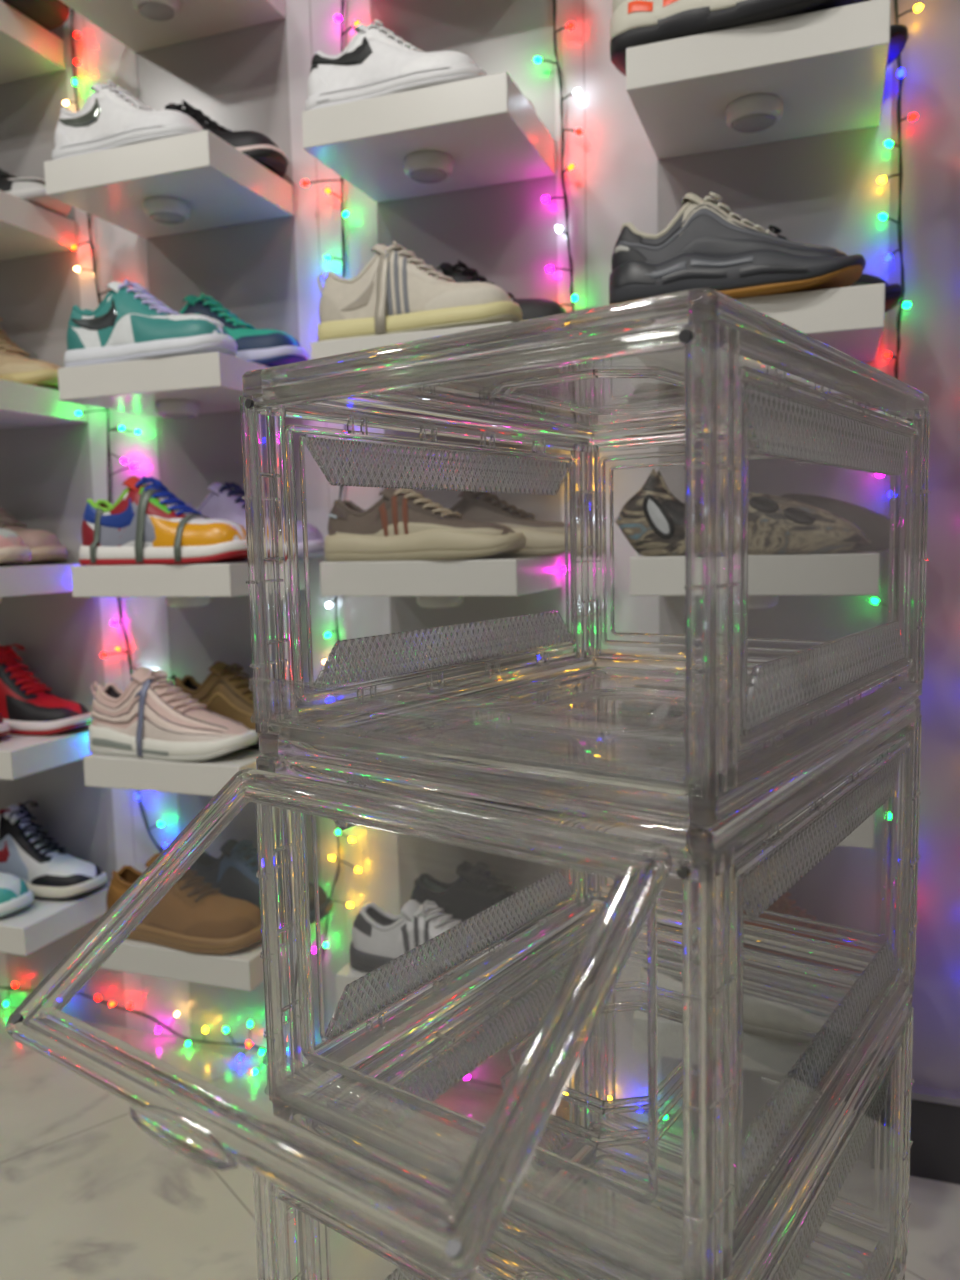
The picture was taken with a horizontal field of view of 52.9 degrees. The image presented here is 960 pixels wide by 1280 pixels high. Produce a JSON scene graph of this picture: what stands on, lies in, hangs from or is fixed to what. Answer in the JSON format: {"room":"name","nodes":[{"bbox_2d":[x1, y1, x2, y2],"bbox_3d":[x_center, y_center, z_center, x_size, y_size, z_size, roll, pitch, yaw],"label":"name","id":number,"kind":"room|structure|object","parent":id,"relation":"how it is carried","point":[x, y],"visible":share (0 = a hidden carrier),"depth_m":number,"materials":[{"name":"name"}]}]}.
{"room":"shoe store","nodes":[
{"label":"shoe store","id":0,"kind":"room"},
{"bbox_2d":[55,126,70,147],"bbox_3d":[-0.643,-0.786,1.530,0.055,0.042,0.074,1,6,19],"label":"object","id":1,"kind":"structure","parent":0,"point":[61,139],"depth_m":1.50,"materials":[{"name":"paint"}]},
{"bbox_2d":[67,326,84,349],"bbox_3d":[-0.635,-0.481,1.560,0.061,0.048,0.074,1,6,20],"label":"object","id":2,"kind":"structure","parent":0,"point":[74,341],"depth_m":1.53,"materials":[{"name":"leather"}]},
{"bbox_2d":[81,520,100,545],"bbox_3d":[-0.622,-0.173,1.590,0.064,0.050,0.074,1,6,20],"label":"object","id":3,"kind":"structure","parent":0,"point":[87,533],"depth_m":1.56,"materials":[{"name":"paint"}]},
{"bbox_2d":[308,72,331,97],"bbox_3d":[-0.217,-0.780,1.375,0.055,0.042,0.074,1,6,19],"label":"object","id":4,"kind":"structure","parent":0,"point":[316,84],"depth_m":1.35,"materials":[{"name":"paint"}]},
{"bbox_2d":[0,0,959,1162],"bbox_3d":[0.037,-0.514,1.567,5.400,2.600,0.100,1,6,20],"label":"wall","id":5,"kind":"structure","parent":0,"point":[823,189],"depth_m":1.51,"materials":[{"name":"white paint"}]},
{"bbox_2d":[0,952,9,1006],"bbox_3d":[-1.066,-0.524,1.909,0.107,2.600,0.003,1,6,20],"label":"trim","id":6,"kind":"structure","parent":5,"relation":"attached to","point":[3,962],"depth_m":2.02,"materials":[{"name":"white paint"}]},
{"bbox_2d":[0,983,32,1006],"bbox_3d":[-0.941,0.738,1.928,0.075,0.064,0.084,1,6,20],"label":"string lights","id":7,"kind":"object","parent":5,"relation":"on","point":[14,984],"depth_m":1.99,"materials":[{"name":"paint"}]},
{"bbox_2d":[0,0,65,84],"bbox_3d":[-0.926,-1.028,1.675,0.300,0.074,0.237,1,6,20],"label":"floating shelf","id":8,"kind":"object","parent":5,"relation":"attached to","point":[27,49],"visible":1,"depth_m":1.69,"materials":[{"name":"white laminate"}]},
{"bbox_2d":[1,0,69,30],"bbox_3d":[-0.848,-1.135,1.669,0.302,0.135,0.114,1,6,20],"label":"sneaker","id":9,"kind":"object","parent":8,"relation":"on","point":[49,14],"visible":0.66,"depth_m":1.64,"materials":[{"name":"paint"}]},
{"bbox_2d":[0,190,76,260],"bbox_3d":[-0.919,-0.718,1.707,0.300,0.074,0.237,1,6,20],"label":"floating shelf","id":10,"kind":"object","parent":5,"relation":"attached to","point":[27,229],"visible":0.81,"depth_m":1.70,"materials":[{"name":"white laminate"}]},
{"bbox_2d":[0,169,71,216],"bbox_3d":[-0.872,-0.813,1.733,0.302,0.106,0.112,1,6,18],"label":"sneaker","id":11,"kind":"object","parent":10,"relation":"on","point":[32,190],"visible":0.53,"depth_m":1.67,"materials":[{"name":"leather"}]},
{"bbox_2d":[0,563,81,602],"bbox_3d":[-0.905,-0.098,1.771,0.300,0.074,0.237,1,6,20],"label":"floating shelf","id":12,"kind":"object","parent":5,"relation":"attached to","point":[31,579],"visible":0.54,"depth_m":1.69,"materials":[{"name":"white laminate"}]},
{"bbox_2d":[0,528,31,565],"bbox_3d":[-0.930,-0.196,1.699,0.302,0.135,0.114,1,6,18],"label":"sneaker","id":13,"kind":"object","parent":12,"relation":"on","point":[13,551],"visible":1,"depth_m":1.65,"materials":[{"name":"paint"}]},
{"bbox_2d":[0,505,67,564],"bbox_3d":[-0.917,-0.209,1.823,0.302,0.135,0.114,1,6,20],"label":"sneaker","id":14,"kind":"object","parent":12,"relation":"on","point":[45,547],"visible":0.73,"depth_m":1.77,"materials":[{"name":"fabric"}]},
{"bbox_2d":[0,379,87,428],"bbox_3d":[-0.912,-0.408,1.739,0.300,0.074,0.237,1,6,20],"label":"floating shelf","id":15,"kind":"object","parent":5,"relation":"attached to","point":[22,405],"visible":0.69,"depth_m":1.70,"materials":[{"name":"white laminate"}]},
{"bbox_2d":[0,318,61,389],"bbox_3d":[-0.885,-0.530,1.769,0.302,0.160,0.114,1,6,18],"label":"sneaker","id":16,"kind":"object","parent":15,"relation":"on","point":[14,366],"visible":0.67,"depth_m":1.71,"materials":[{"name":"paint"}]},
{"bbox_2d":[0,725,92,779],"bbox_3d":[-0.898,0.212,1.803,0.300,0.074,0.237,1,6,20],"label":"floating shelf","id":17,"kind":"object","parent":5,"relation":"attached to","point":[20,755],"visible":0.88,"depth_m":1.72,"materials":[{"name":"white laminate"}]},
{"bbox_2d":[0,714,9,735],"bbox_3d":[-0.992,0.114,1.753,0.302,0.135,0.114,1,6,20],"label":"sneaker","id":18,"kind":"object","parent":17,"relation":"on","point":[4,726],"visible":1,"depth_m":1.72,"materials":[{"name":"paint"}]},
{"bbox_2d":[0,644,91,735],"bbox_3d":[-0.873,0.090,1.834,0.302,0.160,0.114,1,6,18],"label":"sneaker","id":19,"kind":"object","parent":17,"relation":"on","point":[29,709],"visible":0.95,"depth_m":1.79,"materials":[{"name":"paint"}]},
{"bbox_2d":[0,881,109,955],"bbox_3d":[-0.890,0.522,1.835,0.300,0.074,0.237,1,6,20],"label":"floating shelf","id":20,"kind":"object","parent":5,"relation":"attached to","point":[26,930],"visible":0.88,"depth_m":1.74,"materials":[{"name":"white laminate"}]},
{"bbox_2d":[0,872,33,916],"bbox_3d":[-0.959,0.424,1.776,0.302,0.135,0.114,1,6,20],"label":"sneaker","id":21,"kind":"object","parent":20,"relation":"on","point":[15,895],"visible":1,"depth_m":1.73,"materials":[{"name":"leather"}]},
{"bbox_2d":[0,801,107,900],"bbox_3d":[-0.860,0.400,1.864,0.302,0.160,0.113,1,6,18],"label":"sneaker","id":22,"kind":"object","parent":20,"relation":"on","point":[47,870],"visible":0.98,"depth_m":1.83,"materials":[{"name":"leather"}]},
{"bbox_2d":[63,8,144,1030],"bbox_3d":[-0.712,-0.519,1.782,0.044,2.600,0.003,1,6,20],"label":"trim","id":23,"kind":"structure","parent":5,"relation":"attached to","point":[97,420],"depth_m":1.80,"materials":[{"name":"white paint"}]},
{"bbox_2d":[63,8,167,852],"bbox_3d":[-0.667,-0.375,1.746,0.146,1.579,0.047,1,6,20],"label":"string lights","id":24,"kind":"object","parent":5,"relation":"hanging from","point":[76,34],"visible":0.62,"depth_m":1.76,"materials":[{"name":"paint"}]},
{"bbox_2d":[84,17,191,1038],"bbox_3d":[-0.639,-0.518,1.756,0.107,2.600,0.003,1,6,20],"label":"trim","id":25,"kind":"structure","parent":5,"relation":"attached to","point":[122,253],"depth_m":1.79,"materials":[{"name":"white paint"}]},
{"bbox_2d":[58,352,267,418],"bbox_3d":[-0.485,-0.402,1.586,0.300,0.074,0.237,1,6,20],"label":"floating shelf","id":26,"kind":"object","parent":5,"relation":"attached to","point":[184,386],"visible":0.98,"depth_m":1.49,"materials":[{"name":"white laminate"}]},
{"bbox_2d":[64,279,236,366],"bbox_3d":[-0.525,-0.500,1.516,0.302,0.135,0.114,1,6,18],"label":"sneaker","id":27,"kind":"object","parent":26,"relation":"on","point":[127,325],"visible":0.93,"depth_m":1.49,"materials":[{"name":"leather"}]},
{"bbox_2d":[154,399,200,418],"bbox_3d":[-0.494,-0.376,1.578,0.072,0.024,0.072,1,6,20],"label":"puck light","id":28,"kind":"object","parent":26,"relation":"attached to","point":[165,408],"depth_m":1.55,"materials":[{"name":"paint"}]},
{"bbox_2d":[179,293,307,366],"bbox_3d":[-0.432,-0.512,1.615,0.302,0.135,0.114,1,6,19],"label":"sneaker","id":29,"kind":"object","parent":26,"relation":"on","point":[267,347],"visible":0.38,"depth_m":1.56,"materials":[{"name":"leather"}]},
{"bbox_2d":[44,130,293,237],"bbox_3d":[-0.492,-0.712,1.554,0.300,0.074,0.237,1,6,20],"label":"floating shelf","id":30,"kind":"object","parent":5,"relation":"attached to","point":[195,181],"visible":1,"depth_m":1.49,"materials":[{"name":"white laminate"}]},
{"bbox_2d":[52,80,204,159],"bbox_3d":[-0.544,-0.804,1.494,0.269,0.122,0.114,1,6,19],"label":"sneaker","id":31,"kind":"object","parent":30,"relation":"on","point":[109,118],"visible":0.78,"depth_m":1.46,"materials":[{"name":"leather"}]},
{"bbox_2d":[143,196,189,223],"bbox_3d":[-0.501,-0.686,1.546,0.072,0.024,0.072,1,6,20],"label":"puck light","id":32,"kind":"object","parent":30,"relation":"attached to","point":[160,209],"depth_m":1.52,"materials":[{"name":"paint"}]},
{"bbox_2d":[165,100,287,177],"bbox_3d":[-0.456,-0.820,1.585,0.292,0.131,0.114,0,6,16],"label":"sneaker","id":33,"kind":"object","parent":30,"relation":"on","point":[256,145],"visible":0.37,"depth_m":1.53,"materials":[{"name":"leather"}]},
{"bbox_2d":[77,992,266,1060],"bbox_3d":[-0.593,0.744,1.790,0.483,0.064,0.125,1,6,20],"label":"string lights","id":34,"kind":"object","parent":5,"relation":"on","point":[248,1044],"depth_m":1.85,"materials":[{"name":"paint"}]},
{"bbox_2d":[83,748,261,795],"bbox_3d":[-0.471,0.218,1.650,0.300,0.074,0.237,1,6,20],"label":"floating shelf","id":35,"kind":"object","parent":5,"relation":"attached to","point":[207,777],"visible":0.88,"depth_m":1.54,"materials":[{"name":"white laminate"}]},
{"bbox_2d":[88,667,257,761],"bbox_3d":[-0.512,0.116,1.587,0.310,0.142,0.114,1,6,19],"label":"sneaker","id":36,"kind":"object","parent":35,"relation":"on","point":[149,719],"visible":1,"depth_m":1.56,"materials":[{"name":"fabric"}]},
{"bbox_2d":[169,661,258,748],"bbox_3d":[-0.408,0.107,1.666,0.305,0.140,0.114,1,6,18],"label":"sneaker","id":37,"kind":"object","parent":35,"relation":"on","point":[224,692],"visible":0.44,"depth_m":1.65,"materials":[{"name":"paint"}]},
{"bbox_2d":[60,0,285,52],"bbox_3d":[-0.500,-1.022,1.522,0.300,0.074,0.237,1,6,20],"label":"floating shelf","id":38,"kind":"object","parent":5,"relation":"attached to","point":[140,25],"visible":1,"depth_m":1.57,"materials":[{"name":"white laminate"}]},
{"bbox_2d":[132,0,179,20],"bbox_3d":[-0.508,-0.998,1.514,0.072,0.021,0.072,0,6,13],"label":"puck light","id":39,"kind":"object","parent":38,"relation":"attached to","point":[156,10],"depth_m":1.51,"materials":[{"name":"paint"}]},
{"bbox_2d":[71,560,304,608],"bbox_3d":[-0.478,-0.092,1.618,0.300,0.074,0.237,1,6,20],"label":"floating shelf","id":40,"kind":"object","parent":5,"relation":"attached to","point":[183,586],"visible":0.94,"depth_m":1.50,"materials":[{"name":"white laminate"}]},
{"bbox_2d":[79,476,246,565],"bbox_3d":[-0.508,-0.192,1.540,0.316,0.142,0.119,0,6,14],"label":"sneaker","id":41,"kind":"object","parent":40,"relation":"on","point":[147,524],"visible":0.98,"depth_m":1.51,"materials":[{"name":"paint"}]},
{"bbox_2d":[165,597,209,608],"bbox_3d":[-0.487,-0.066,1.610,0.072,0.024,0.072,1,6,20],"label":"puck light","id":42,"kind":"object","parent":40,"relation":"attached to","point":[174,602],"depth_m":1.58,"materials":[{"name":"paint"}]},
{"bbox_2d":[186,482,324,561],"bbox_3d":[-0.398,-0.201,1.632,0.302,0.135,0.114,1,6,19],"label":"sneaker","id":43,"kind":"object","parent":40,"relation":"on","point":[224,502],"visible":0.34,"depth_m":1.61,"materials":[{"name":"paint"}]},
{"bbox_2d":[100,919,322,990],"bbox_3d":[-0.464,0.528,1.682,0.300,0.074,0.237,1,6,20],"label":"floating shelf","id":44,"kind":"object","parent":5,"relation":"attached to","point":[242,969],"visible":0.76,"depth_m":1.56,"materials":[{"name":"white laminate"}]},
{"bbox_2d":[106,853,261,954],"bbox_3d":[-0.495,0.429,1.618,0.307,0.137,0.120,1,6,22],"label":"sneaker","id":45,"kind":"object","parent":44,"relation":"on","point":[193,916],"visible":0.61,"depth_m":1.57,"materials":[{"name":"leather"}]},
{"bbox_2d":[189,839,333,923],"bbox_3d":[-0.398,0.420,1.708,0.292,0.131,0.114,1,6,22],"label":"sneaker","id":46,"kind":"object","parent":44,"relation":"on","point":[234,872],"visible":0.45,"depth_m":1.69,"materials":[{"name":"leather"}]},
{"bbox_2d":[285,0,348,1049],"bbox_3d":[-0.285,-0.514,1.630,0.044,2.600,0.003,1,6,20],"label":"trim","id":47,"kind":"structure","parent":5,"relation":"attached to","point":[298,28],"depth_m":1.63,"materials":[{"name":"white paint"}]},
{"bbox_2d":[302,0,360,959],"bbox_3d":[-0.248,-0.235,1.616,0.158,1.636,0.036,1,6,20],"label":"string lights","id":48,"kind":"object","parent":5,"relation":"hanging from","point":[337,17],"visible":0.48,"depth_m":1.63,"materials":[{"name":"paint"}]},
{"bbox_2d":[310,0,399,1035],"bbox_3d":[-0.212,-0.513,1.603,0.107,2.600,0.003,1,6,20],"label":"trim","id":49,"kind":"structure","parent":5,"relation":"attached to","point":[374,851],"depth_m":1.62,"materials":[{"name":"white paint"}]},
{"bbox_2d":[302,72,555,202],"bbox_3d":[-0.066,-0.706,1.401,0.300,0.074,0.237,1,6,20],"label":"floating shelf","id":50,"kind":"object","parent":5,"relation":"attached to","point":[482,131],"visible":1,"depth_m":1.33,"materials":[{"name":"white laminate"}]},
{"bbox_2d":[305,19,486,110],"bbox_3d":[-0.118,-0.798,1.340,0.269,0.122,0.114,1,6,19],"label":"sneaker","id":51,"kind":"object","parent":50,"relation":"on","point":[376,62],"visible":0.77,"depth_m":1.31,"materials":[{"name":"leather"}]},
{"bbox_2d":[403,151,452,183],"bbox_3d":[-0.074,-0.680,1.393,0.072,0.024,0.072,1,6,20],"label":"puck light","id":52,"kind":"object","parent":50,"relation":"attached to","point":[428,167],"depth_m":1.37,"materials":[{"name":"paint"}]},
{"bbox_2d":[526,98,535,112],"bbox_3d":[-0.050,-0.809,1.435,0.269,0.122,0.114,1,6,19],"label":"sneaker","id":53,"kind":"object","parent":50,"relation":"on","point":[529,101],"visible":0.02,"depth_m":1.39,"materials":[{"name":"paint"}]},
{"bbox_2d":[336,962,527,1034],"bbox_3d":[-0.037,0.534,1.530,0.300,0.074,0.237,1,6,20],"label":"floating shelf","id":54,"kind":"object","parent":5,"relation":"attached to","point":[346,975],"visible":0.04,"depth_m":1.46,"materials":[{"name":"white laminate"}]},
{"bbox_2d":[349,900,504,981],"bbox_3d":[-0.058,0.450,1.461,0.302,0.106,0.114,1,6,21],"label":"sneaker","id":55,"kind":"object","parent":54,"relation":"on","point":[379,937],"visible":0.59,"depth_m":1.46,"materials":[{"name":"leather"}]},
{"bbox_2d":[410,861,573,953],"bbox_3d":[0.022,0.425,1.547,0.302,0.135,0.112,1,6,20],"label":"sneaker","id":56,"kind":"object","parent":54,"relation":"on","point":[474,891],"visible":0.42,"depth_m":1.54,"materials":[{"name":"paint"}]},
{"bbox_2d":[311,322,558,399],"bbox_3d":[-0.059,-0.396,1.433,0.300,0.074,0.237,1,6,20],"label":"floating shelf","id":57,"kind":"object","parent":5,"relation":"attached to","point":[319,349],"visible":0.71,"depth_m":1.37,"materials":[{"name":"white laminate"}]},
{"bbox_2d":[316,241,521,340],"bbox_3d":[-0.092,-0.495,1.366,0.311,0.137,0.112,1,6,20],"label":"sneaker","id":58,"kind":"object","parent":57,"relation":"on","point":[393,294],"visible":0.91,"depth_m":1.33,"materials":[{"name":"leather"}]},
{"bbox_2d":[410,382,458,399],"bbox_3d":[-0.067,-0.370,1.425,0.072,0.024,0.072,1,6,20],"label":"puck light","id":59,"kind":"object","parent":57,"relation":"attached to","point":[445,391],"depth_m":1.40,"materials":[{"name":"paint"}]},
{"bbox_2d":[437,260,566,320],"bbox_3d":[-0.002,-0.506,1.456,0.302,0.135,0.114,1,6,20],"label":"sneaker","id":60,"kind":"object","parent":57,"relation":"on","point":[531,308],"visible":0.16,"depth_m":1.40,"materials":[{"name":"leather"}]},
{"bbox_2d":[320,555,561,608],"bbox_3d":[-0.051,-0.086,1.466,0.300,0.074,0.237,1,6,20],"label":"floating shelf","id":61,"kind":"object","parent":5,"relation":"attached to","point":[435,584],"visible":0.98,"depth_m":1.36,"materials":[{"name":"white laminate"}]},
{"bbox_2d":[324,488,525,561],"bbox_3d":[-0.084,-0.170,1.397,0.307,0.108,0.117,1,6,20],"label":"sneaker","id":62,"kind":"object","parent":61,"relation":"on","point":[398,527],"visible":1,"depth_m":1.37,"materials":[{"name":"fabric"}]},
{"bbox_2d":[416,596,463,608],"bbox_3d":[-0.060,-0.060,1.457,0.072,0.024,0.072,1,6,20],"label":"puck light","id":63,"kind":"object","parent":61,"relation":"attached to","point":[427,602],"depth_m":1.43,"materials":[{"name":"paint"}]},
{"bbox_2d":[426,491,569,557],"bbox_3d":[0.028,-0.181,1.479,0.302,0.106,0.116,1,6,20],"label":"sneaker","id":64,"kind":"object","parent":61,"relation":"on","point":[543,538],"visible":0.39,"depth_m":1.43,"materials":[{"name":"fabric"}]},
{"bbox_2d":[463,1074,502,1088],"bbox_3d":[0.007,0.752,1.578,0.070,0.064,0.023,1,6,20],"label":"string lights","id":65,"kind":"object","parent":5,"relation":"on","point":[467,1077],"depth_m":1.64,"materials":[{"name":"paint"}]},
{"bbox_2d":[534,0,581,705],"bbox_3d":[0.132,-0.252,1.488,0.076,1.452,0.017,1,6,20],"label":"string lights","id":66,"kind":"object","parent":5,"relation":"hanging from","point":[574,298],"visible":0.59,"depth_m":1.44,"materials":[{"name":"paint"}]},
{"bbox_2d":[554,0,586,1108],"bbox_3d":[0.141,-0.508,1.477,0.044,2.600,0.003,1,6,20],"label":"trim","id":67,"kind":"structure","parent":5,"relation":"attached to","point":[569,42],"depth_m":1.46,"materials":[{"name":"white paint"}]},
{"bbox_2d":[584,0,660,1124],"bbox_3d":[0.214,-0.507,1.451,0.107,2.600,0.003,1,6,20],"label":"trim","id":68,"kind":"structure","parent":5,"relation":"attached to","point":[622,162],"depth_m":1.46,"materials":[{"name":"white paint"}]},
{"bbox_2d":[633,1005,809,1075],"bbox_3d":[0.390,0.540,1.377,0.300,0.074,0.237,1,6,20],"label":"floating shelf","id":69,"kind":"object","parent":5,"relation":"attached to","point":[760,1054],"visible":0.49,"depth_m":1.26,"materials":[{"name":"white laminate"}]},
{"bbox_2d":[640,922,839,1042],"bbox_3d":[0.367,0.443,1.301,0.302,0.135,0.124,1,6,20],"label":"sneaker","id":70,"kind":"object","parent":69,"relation":"on","point":[761,1017],"visible":0.09,"depth_m":1.25,"materials":[{"name":"paint"}]},
{"bbox_2d":[743,891,876,952],"bbox_3d":[0.460,0.428,1.394,0.302,0.140,0.116,1,6,20],"label":"sneaker","id":71,"kind":"object","parent":69,"relation":"on","point":[783,904],"visible":0.14,"depth_m":1.38,"materials":[{"name":"paint"}]},
{"bbox_2d":[630,551,879,609],"bbox_3d":[0.375,-0.080,1.313,0.300,0.074,0.237,1,6,20],"label":"floating shelf","id":72,"kind":"object","parent":5,"relation":"attached to","point":[770,577],"visible":0.56,"depth_m":1.19,"materials":[{"name":"white laminate"}]},
{"bbox_2d":[615,467,870,555],"bbox_3d":[0.335,-0.169,1.251,0.320,0.116,0.117,1,6,20],"label":"sneaker","id":73,"kind":"object","parent":72,"relation":"on","point":[652,520],"visible":0.78,"depth_m":1.20,"materials":[{"name":"fabric"}]},
{"bbox_2d":[748,596,778,609],"bbox_3d":[0.366,-0.054,1.304,0.072,0.024,0.072,1,6,20],"label":"puck light","id":74,"kind":"object","parent":72,"relation":"attached to","point":[754,602],"depth_m":1.27,"materials":[{"name":"paint"}]},
{"bbox_2d":[780,493,898,551],"bbox_3d":[0.432,-0.181,1.344,0.320,0.116,0.117,1,6,19],"label":"shoe","id":75,"kind":"object","parent":72,"relation":"on","point":[876,526],"visible":0.32,"depth_m":1.27,"materials":[{"name":"fabric"}]},
{"bbox_2d":[626,0,890,159],"bbox_3d":[0.361,-0.700,1.249,0.300,0.074,0.237,1,6,20],"label":"floating shelf","id":76,"kind":"object","parent":5,"relation":"attached to","point":[820,72],"visible":1,"depth_m":1.18,"materials":[{"name":"white laminate"}]},
{"bbox_2d":[610,0,870,75],"bbox_3d":[0.312,-0.802,1.173,0.312,0.144,0.136,0,6,16],"label":"sneaker","id":77,"kind":"object","parent":76,"relation":"on","point":[633,23],"visible":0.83,"depth_m":1.15,"materials":[{"name":"paint"}]},
{"bbox_2d":[725,93,782,132],"bbox_3d":[0.352,-0.674,1.240,0.072,0.024,0.072,1,6,20],"label":"puck light","id":78,"kind":"object","parent":76,"relation":"attached to","point":[744,112],"depth_m":1.22,"materials":[{"name":"paint"}]},
{"bbox_2d":[887,24,907,65],"bbox_3d":[0.412,-0.810,1.280,0.287,0.133,0.112,1,6,20],"label":"sneaker","id":79,"kind":"object","parent":76,"relation":"on","point":[898,33],"visible":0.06,"depth_m":1.22,"materials":[{"name":"paint"}]},
{"bbox_2d":[636,283,884,375],"bbox_3d":[0.368,-0.390,1.281,0.300,0.074,0.237,1,6,20],"label":"floating shelf","id":80,"kind":"object","parent":5,"relation":"attached to","point":[850,320],"visible":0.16,"depth_m":1.15,"materials":[{"name":"white laminate"}]},
{"bbox_2d":[609,192,865,304],"bbox_3d":[0.316,-0.492,1.209,0.312,0.144,0.137,1,6,20],"label":"sneaker","id":81,"kind":"object","parent":80,"relation":"on","point":[705,245],"visible":0.91,"depth_m":1.18,"materials":[{"name":"paint"}]},
{"bbox_2d":[740,360,766,372],"bbox_3d":[0.359,-0.364,1.272,0.072,0.024,0.072,1,6,20],"label":"puck light","id":82,"kind":"object","parent":80,"relation":"attached to","point":[742,363],"depth_m":1.25,"materials":[{"name":"paint"}]},
{"bbox_2d":[766,225,902,311],"bbox_3d":[0.419,-0.499,1.312,0.287,0.133,0.108,1,6,20],"label":"sneaker","id":83,"kind":"object","parent":80,"relation":"on","point":[893,292],"visible":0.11,"depth_m":1.25,"materials":[{"name":"paint"}]},
{"bbox_2d":[651,755,874,848],"bbox_3d":[0.382,0.230,1.345,0.300,0.074,0.237,1,6,20],"label":"floating shelf","id":84,"kind":"object","parent":5,"relation":"attached to","point":[862,836],"visible":0.03,"depth_m":1.19,"materials":[{"name":"white laminate"}]},
{"bbox_2d":[871,0,922,891],"bbox_3d":[0.573,-0.245,1.330,0.060,1.264,0.017,1,6,20],"label":"string lights","id":85,"kind":"object","parent":5,"relation":"attached to","point":[918,7],"visible":0.62,"depth_m":1.30,"materials":[{"name":"paint"}]},
{"bbox_2d":[871,1099,959,1184],"bbox_3d":[1.588,0.745,1.091,2.125,0.122,0.019,1,6,20],"label":"baseboard","id":86,"kind":"structure","parent":5,"relation":"attached to","point":[935,1127],"depth_m":1.41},
{"bbox_2d":[912,1085,959,1106],"bbox_3d":[1.586,0.679,1.083,2.125,0.010,0.022,1,6,20],"label":"trim","id":87,"kind":"structure","parent":5,"relation":"attached to","point":[934,1095],"depth_m":1.41,"materials":[{"name":"white paint"}]},
{"bbox_2d":[0,1005,959,1279],"bbox_3d":[-0.619,1.041,-0.205,5.400,0.100,4.182,1,6,20],"label":"floor","id":88,"kind":"structure","parent":0,"point":[86,1193],"depth_m":1.42,"materials":[{"name":"stone"}]},
{"bbox_3d":[0.097,0.780,0.657,0.266,0.204,0.386,3,7,36],"label":"display box","id":89,"kind":"object","parent":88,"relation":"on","visible":0},
{"bbox_2d":[483,1151,904,1279],"bbox_3d":[0.094,0.574,0.637,0.266,0.210,0.386,3,7,36],"label":"display box","id":90,"kind":"object","parent":89,"relation":"on","point":[590,1202],"visible":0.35,"depth_m":0.81,"materials":[{"name":"clear plastic"}]},
{"bbox_2d":[253,927,914,1279],"bbox_3d":[0.091,0.365,0.618,0.266,0.210,0.386,3,7,36],"label":"display box","id":91,"kind":"object","parent":90,"relation":"on","point":[287,1226],"visible":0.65,"depth_m":0.66,"materials":[{"name":"clear plastic"}]},
{"bbox_2d":[5,674,921,1279],"bbox_3d":[0.047,0.163,0.544,0.266,0.210,0.522,3,7,36],"label":"display box","id":92,"kind":"object","parent":91,"relation":"on","point":[441,1212],"visible":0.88,"depth_m":0.44,"materials":[{"name":"clear plastic"}]},
{"bbox_2d":[240,288,930,827],"bbox_3d":[0.088,-0.051,0.584,0.266,0.204,0.374,3,7,36],"label":"display box","id":93,"kind":"object","parent":92,"relation":"on","point":[883,427],"visible":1,"depth_m":0.51,"materials":[{"name":"clear plastic"}]},
{"bbox_2d":[259,649,921,827],"bbox_3d":[0.091,0.040,0.595,0.263,0.021,0.368,3,7,36],"label":"tray","id":94,"kind":"object","parent":93,"relation":"on","point":[715,784],"depth_m":0.49,"materials":[{"name":"clear plastic"}]},
{"bbox_2d":[272,891,913,1279],"bbox_3d":[0.094,0.249,0.614,0.263,0.021,0.368,3,7,36],"label":"tray","id":95,"kind":"object","parent":92,"relation":"on","point":[587,1247],"depth_m":0.55,"materials":[{"name":"clear plastic"}]},
{"bbox_2d":[477,1121,905,1279],"bbox_3d":[0.098,0.459,0.634,0.263,0.021,0.368,3,7,36],"label":"tray","id":96,"kind":"object","parent":91,"relation":"on","point":[850,1237],"depth_m":0.78,"materials":[{"name":"clear plastic"}]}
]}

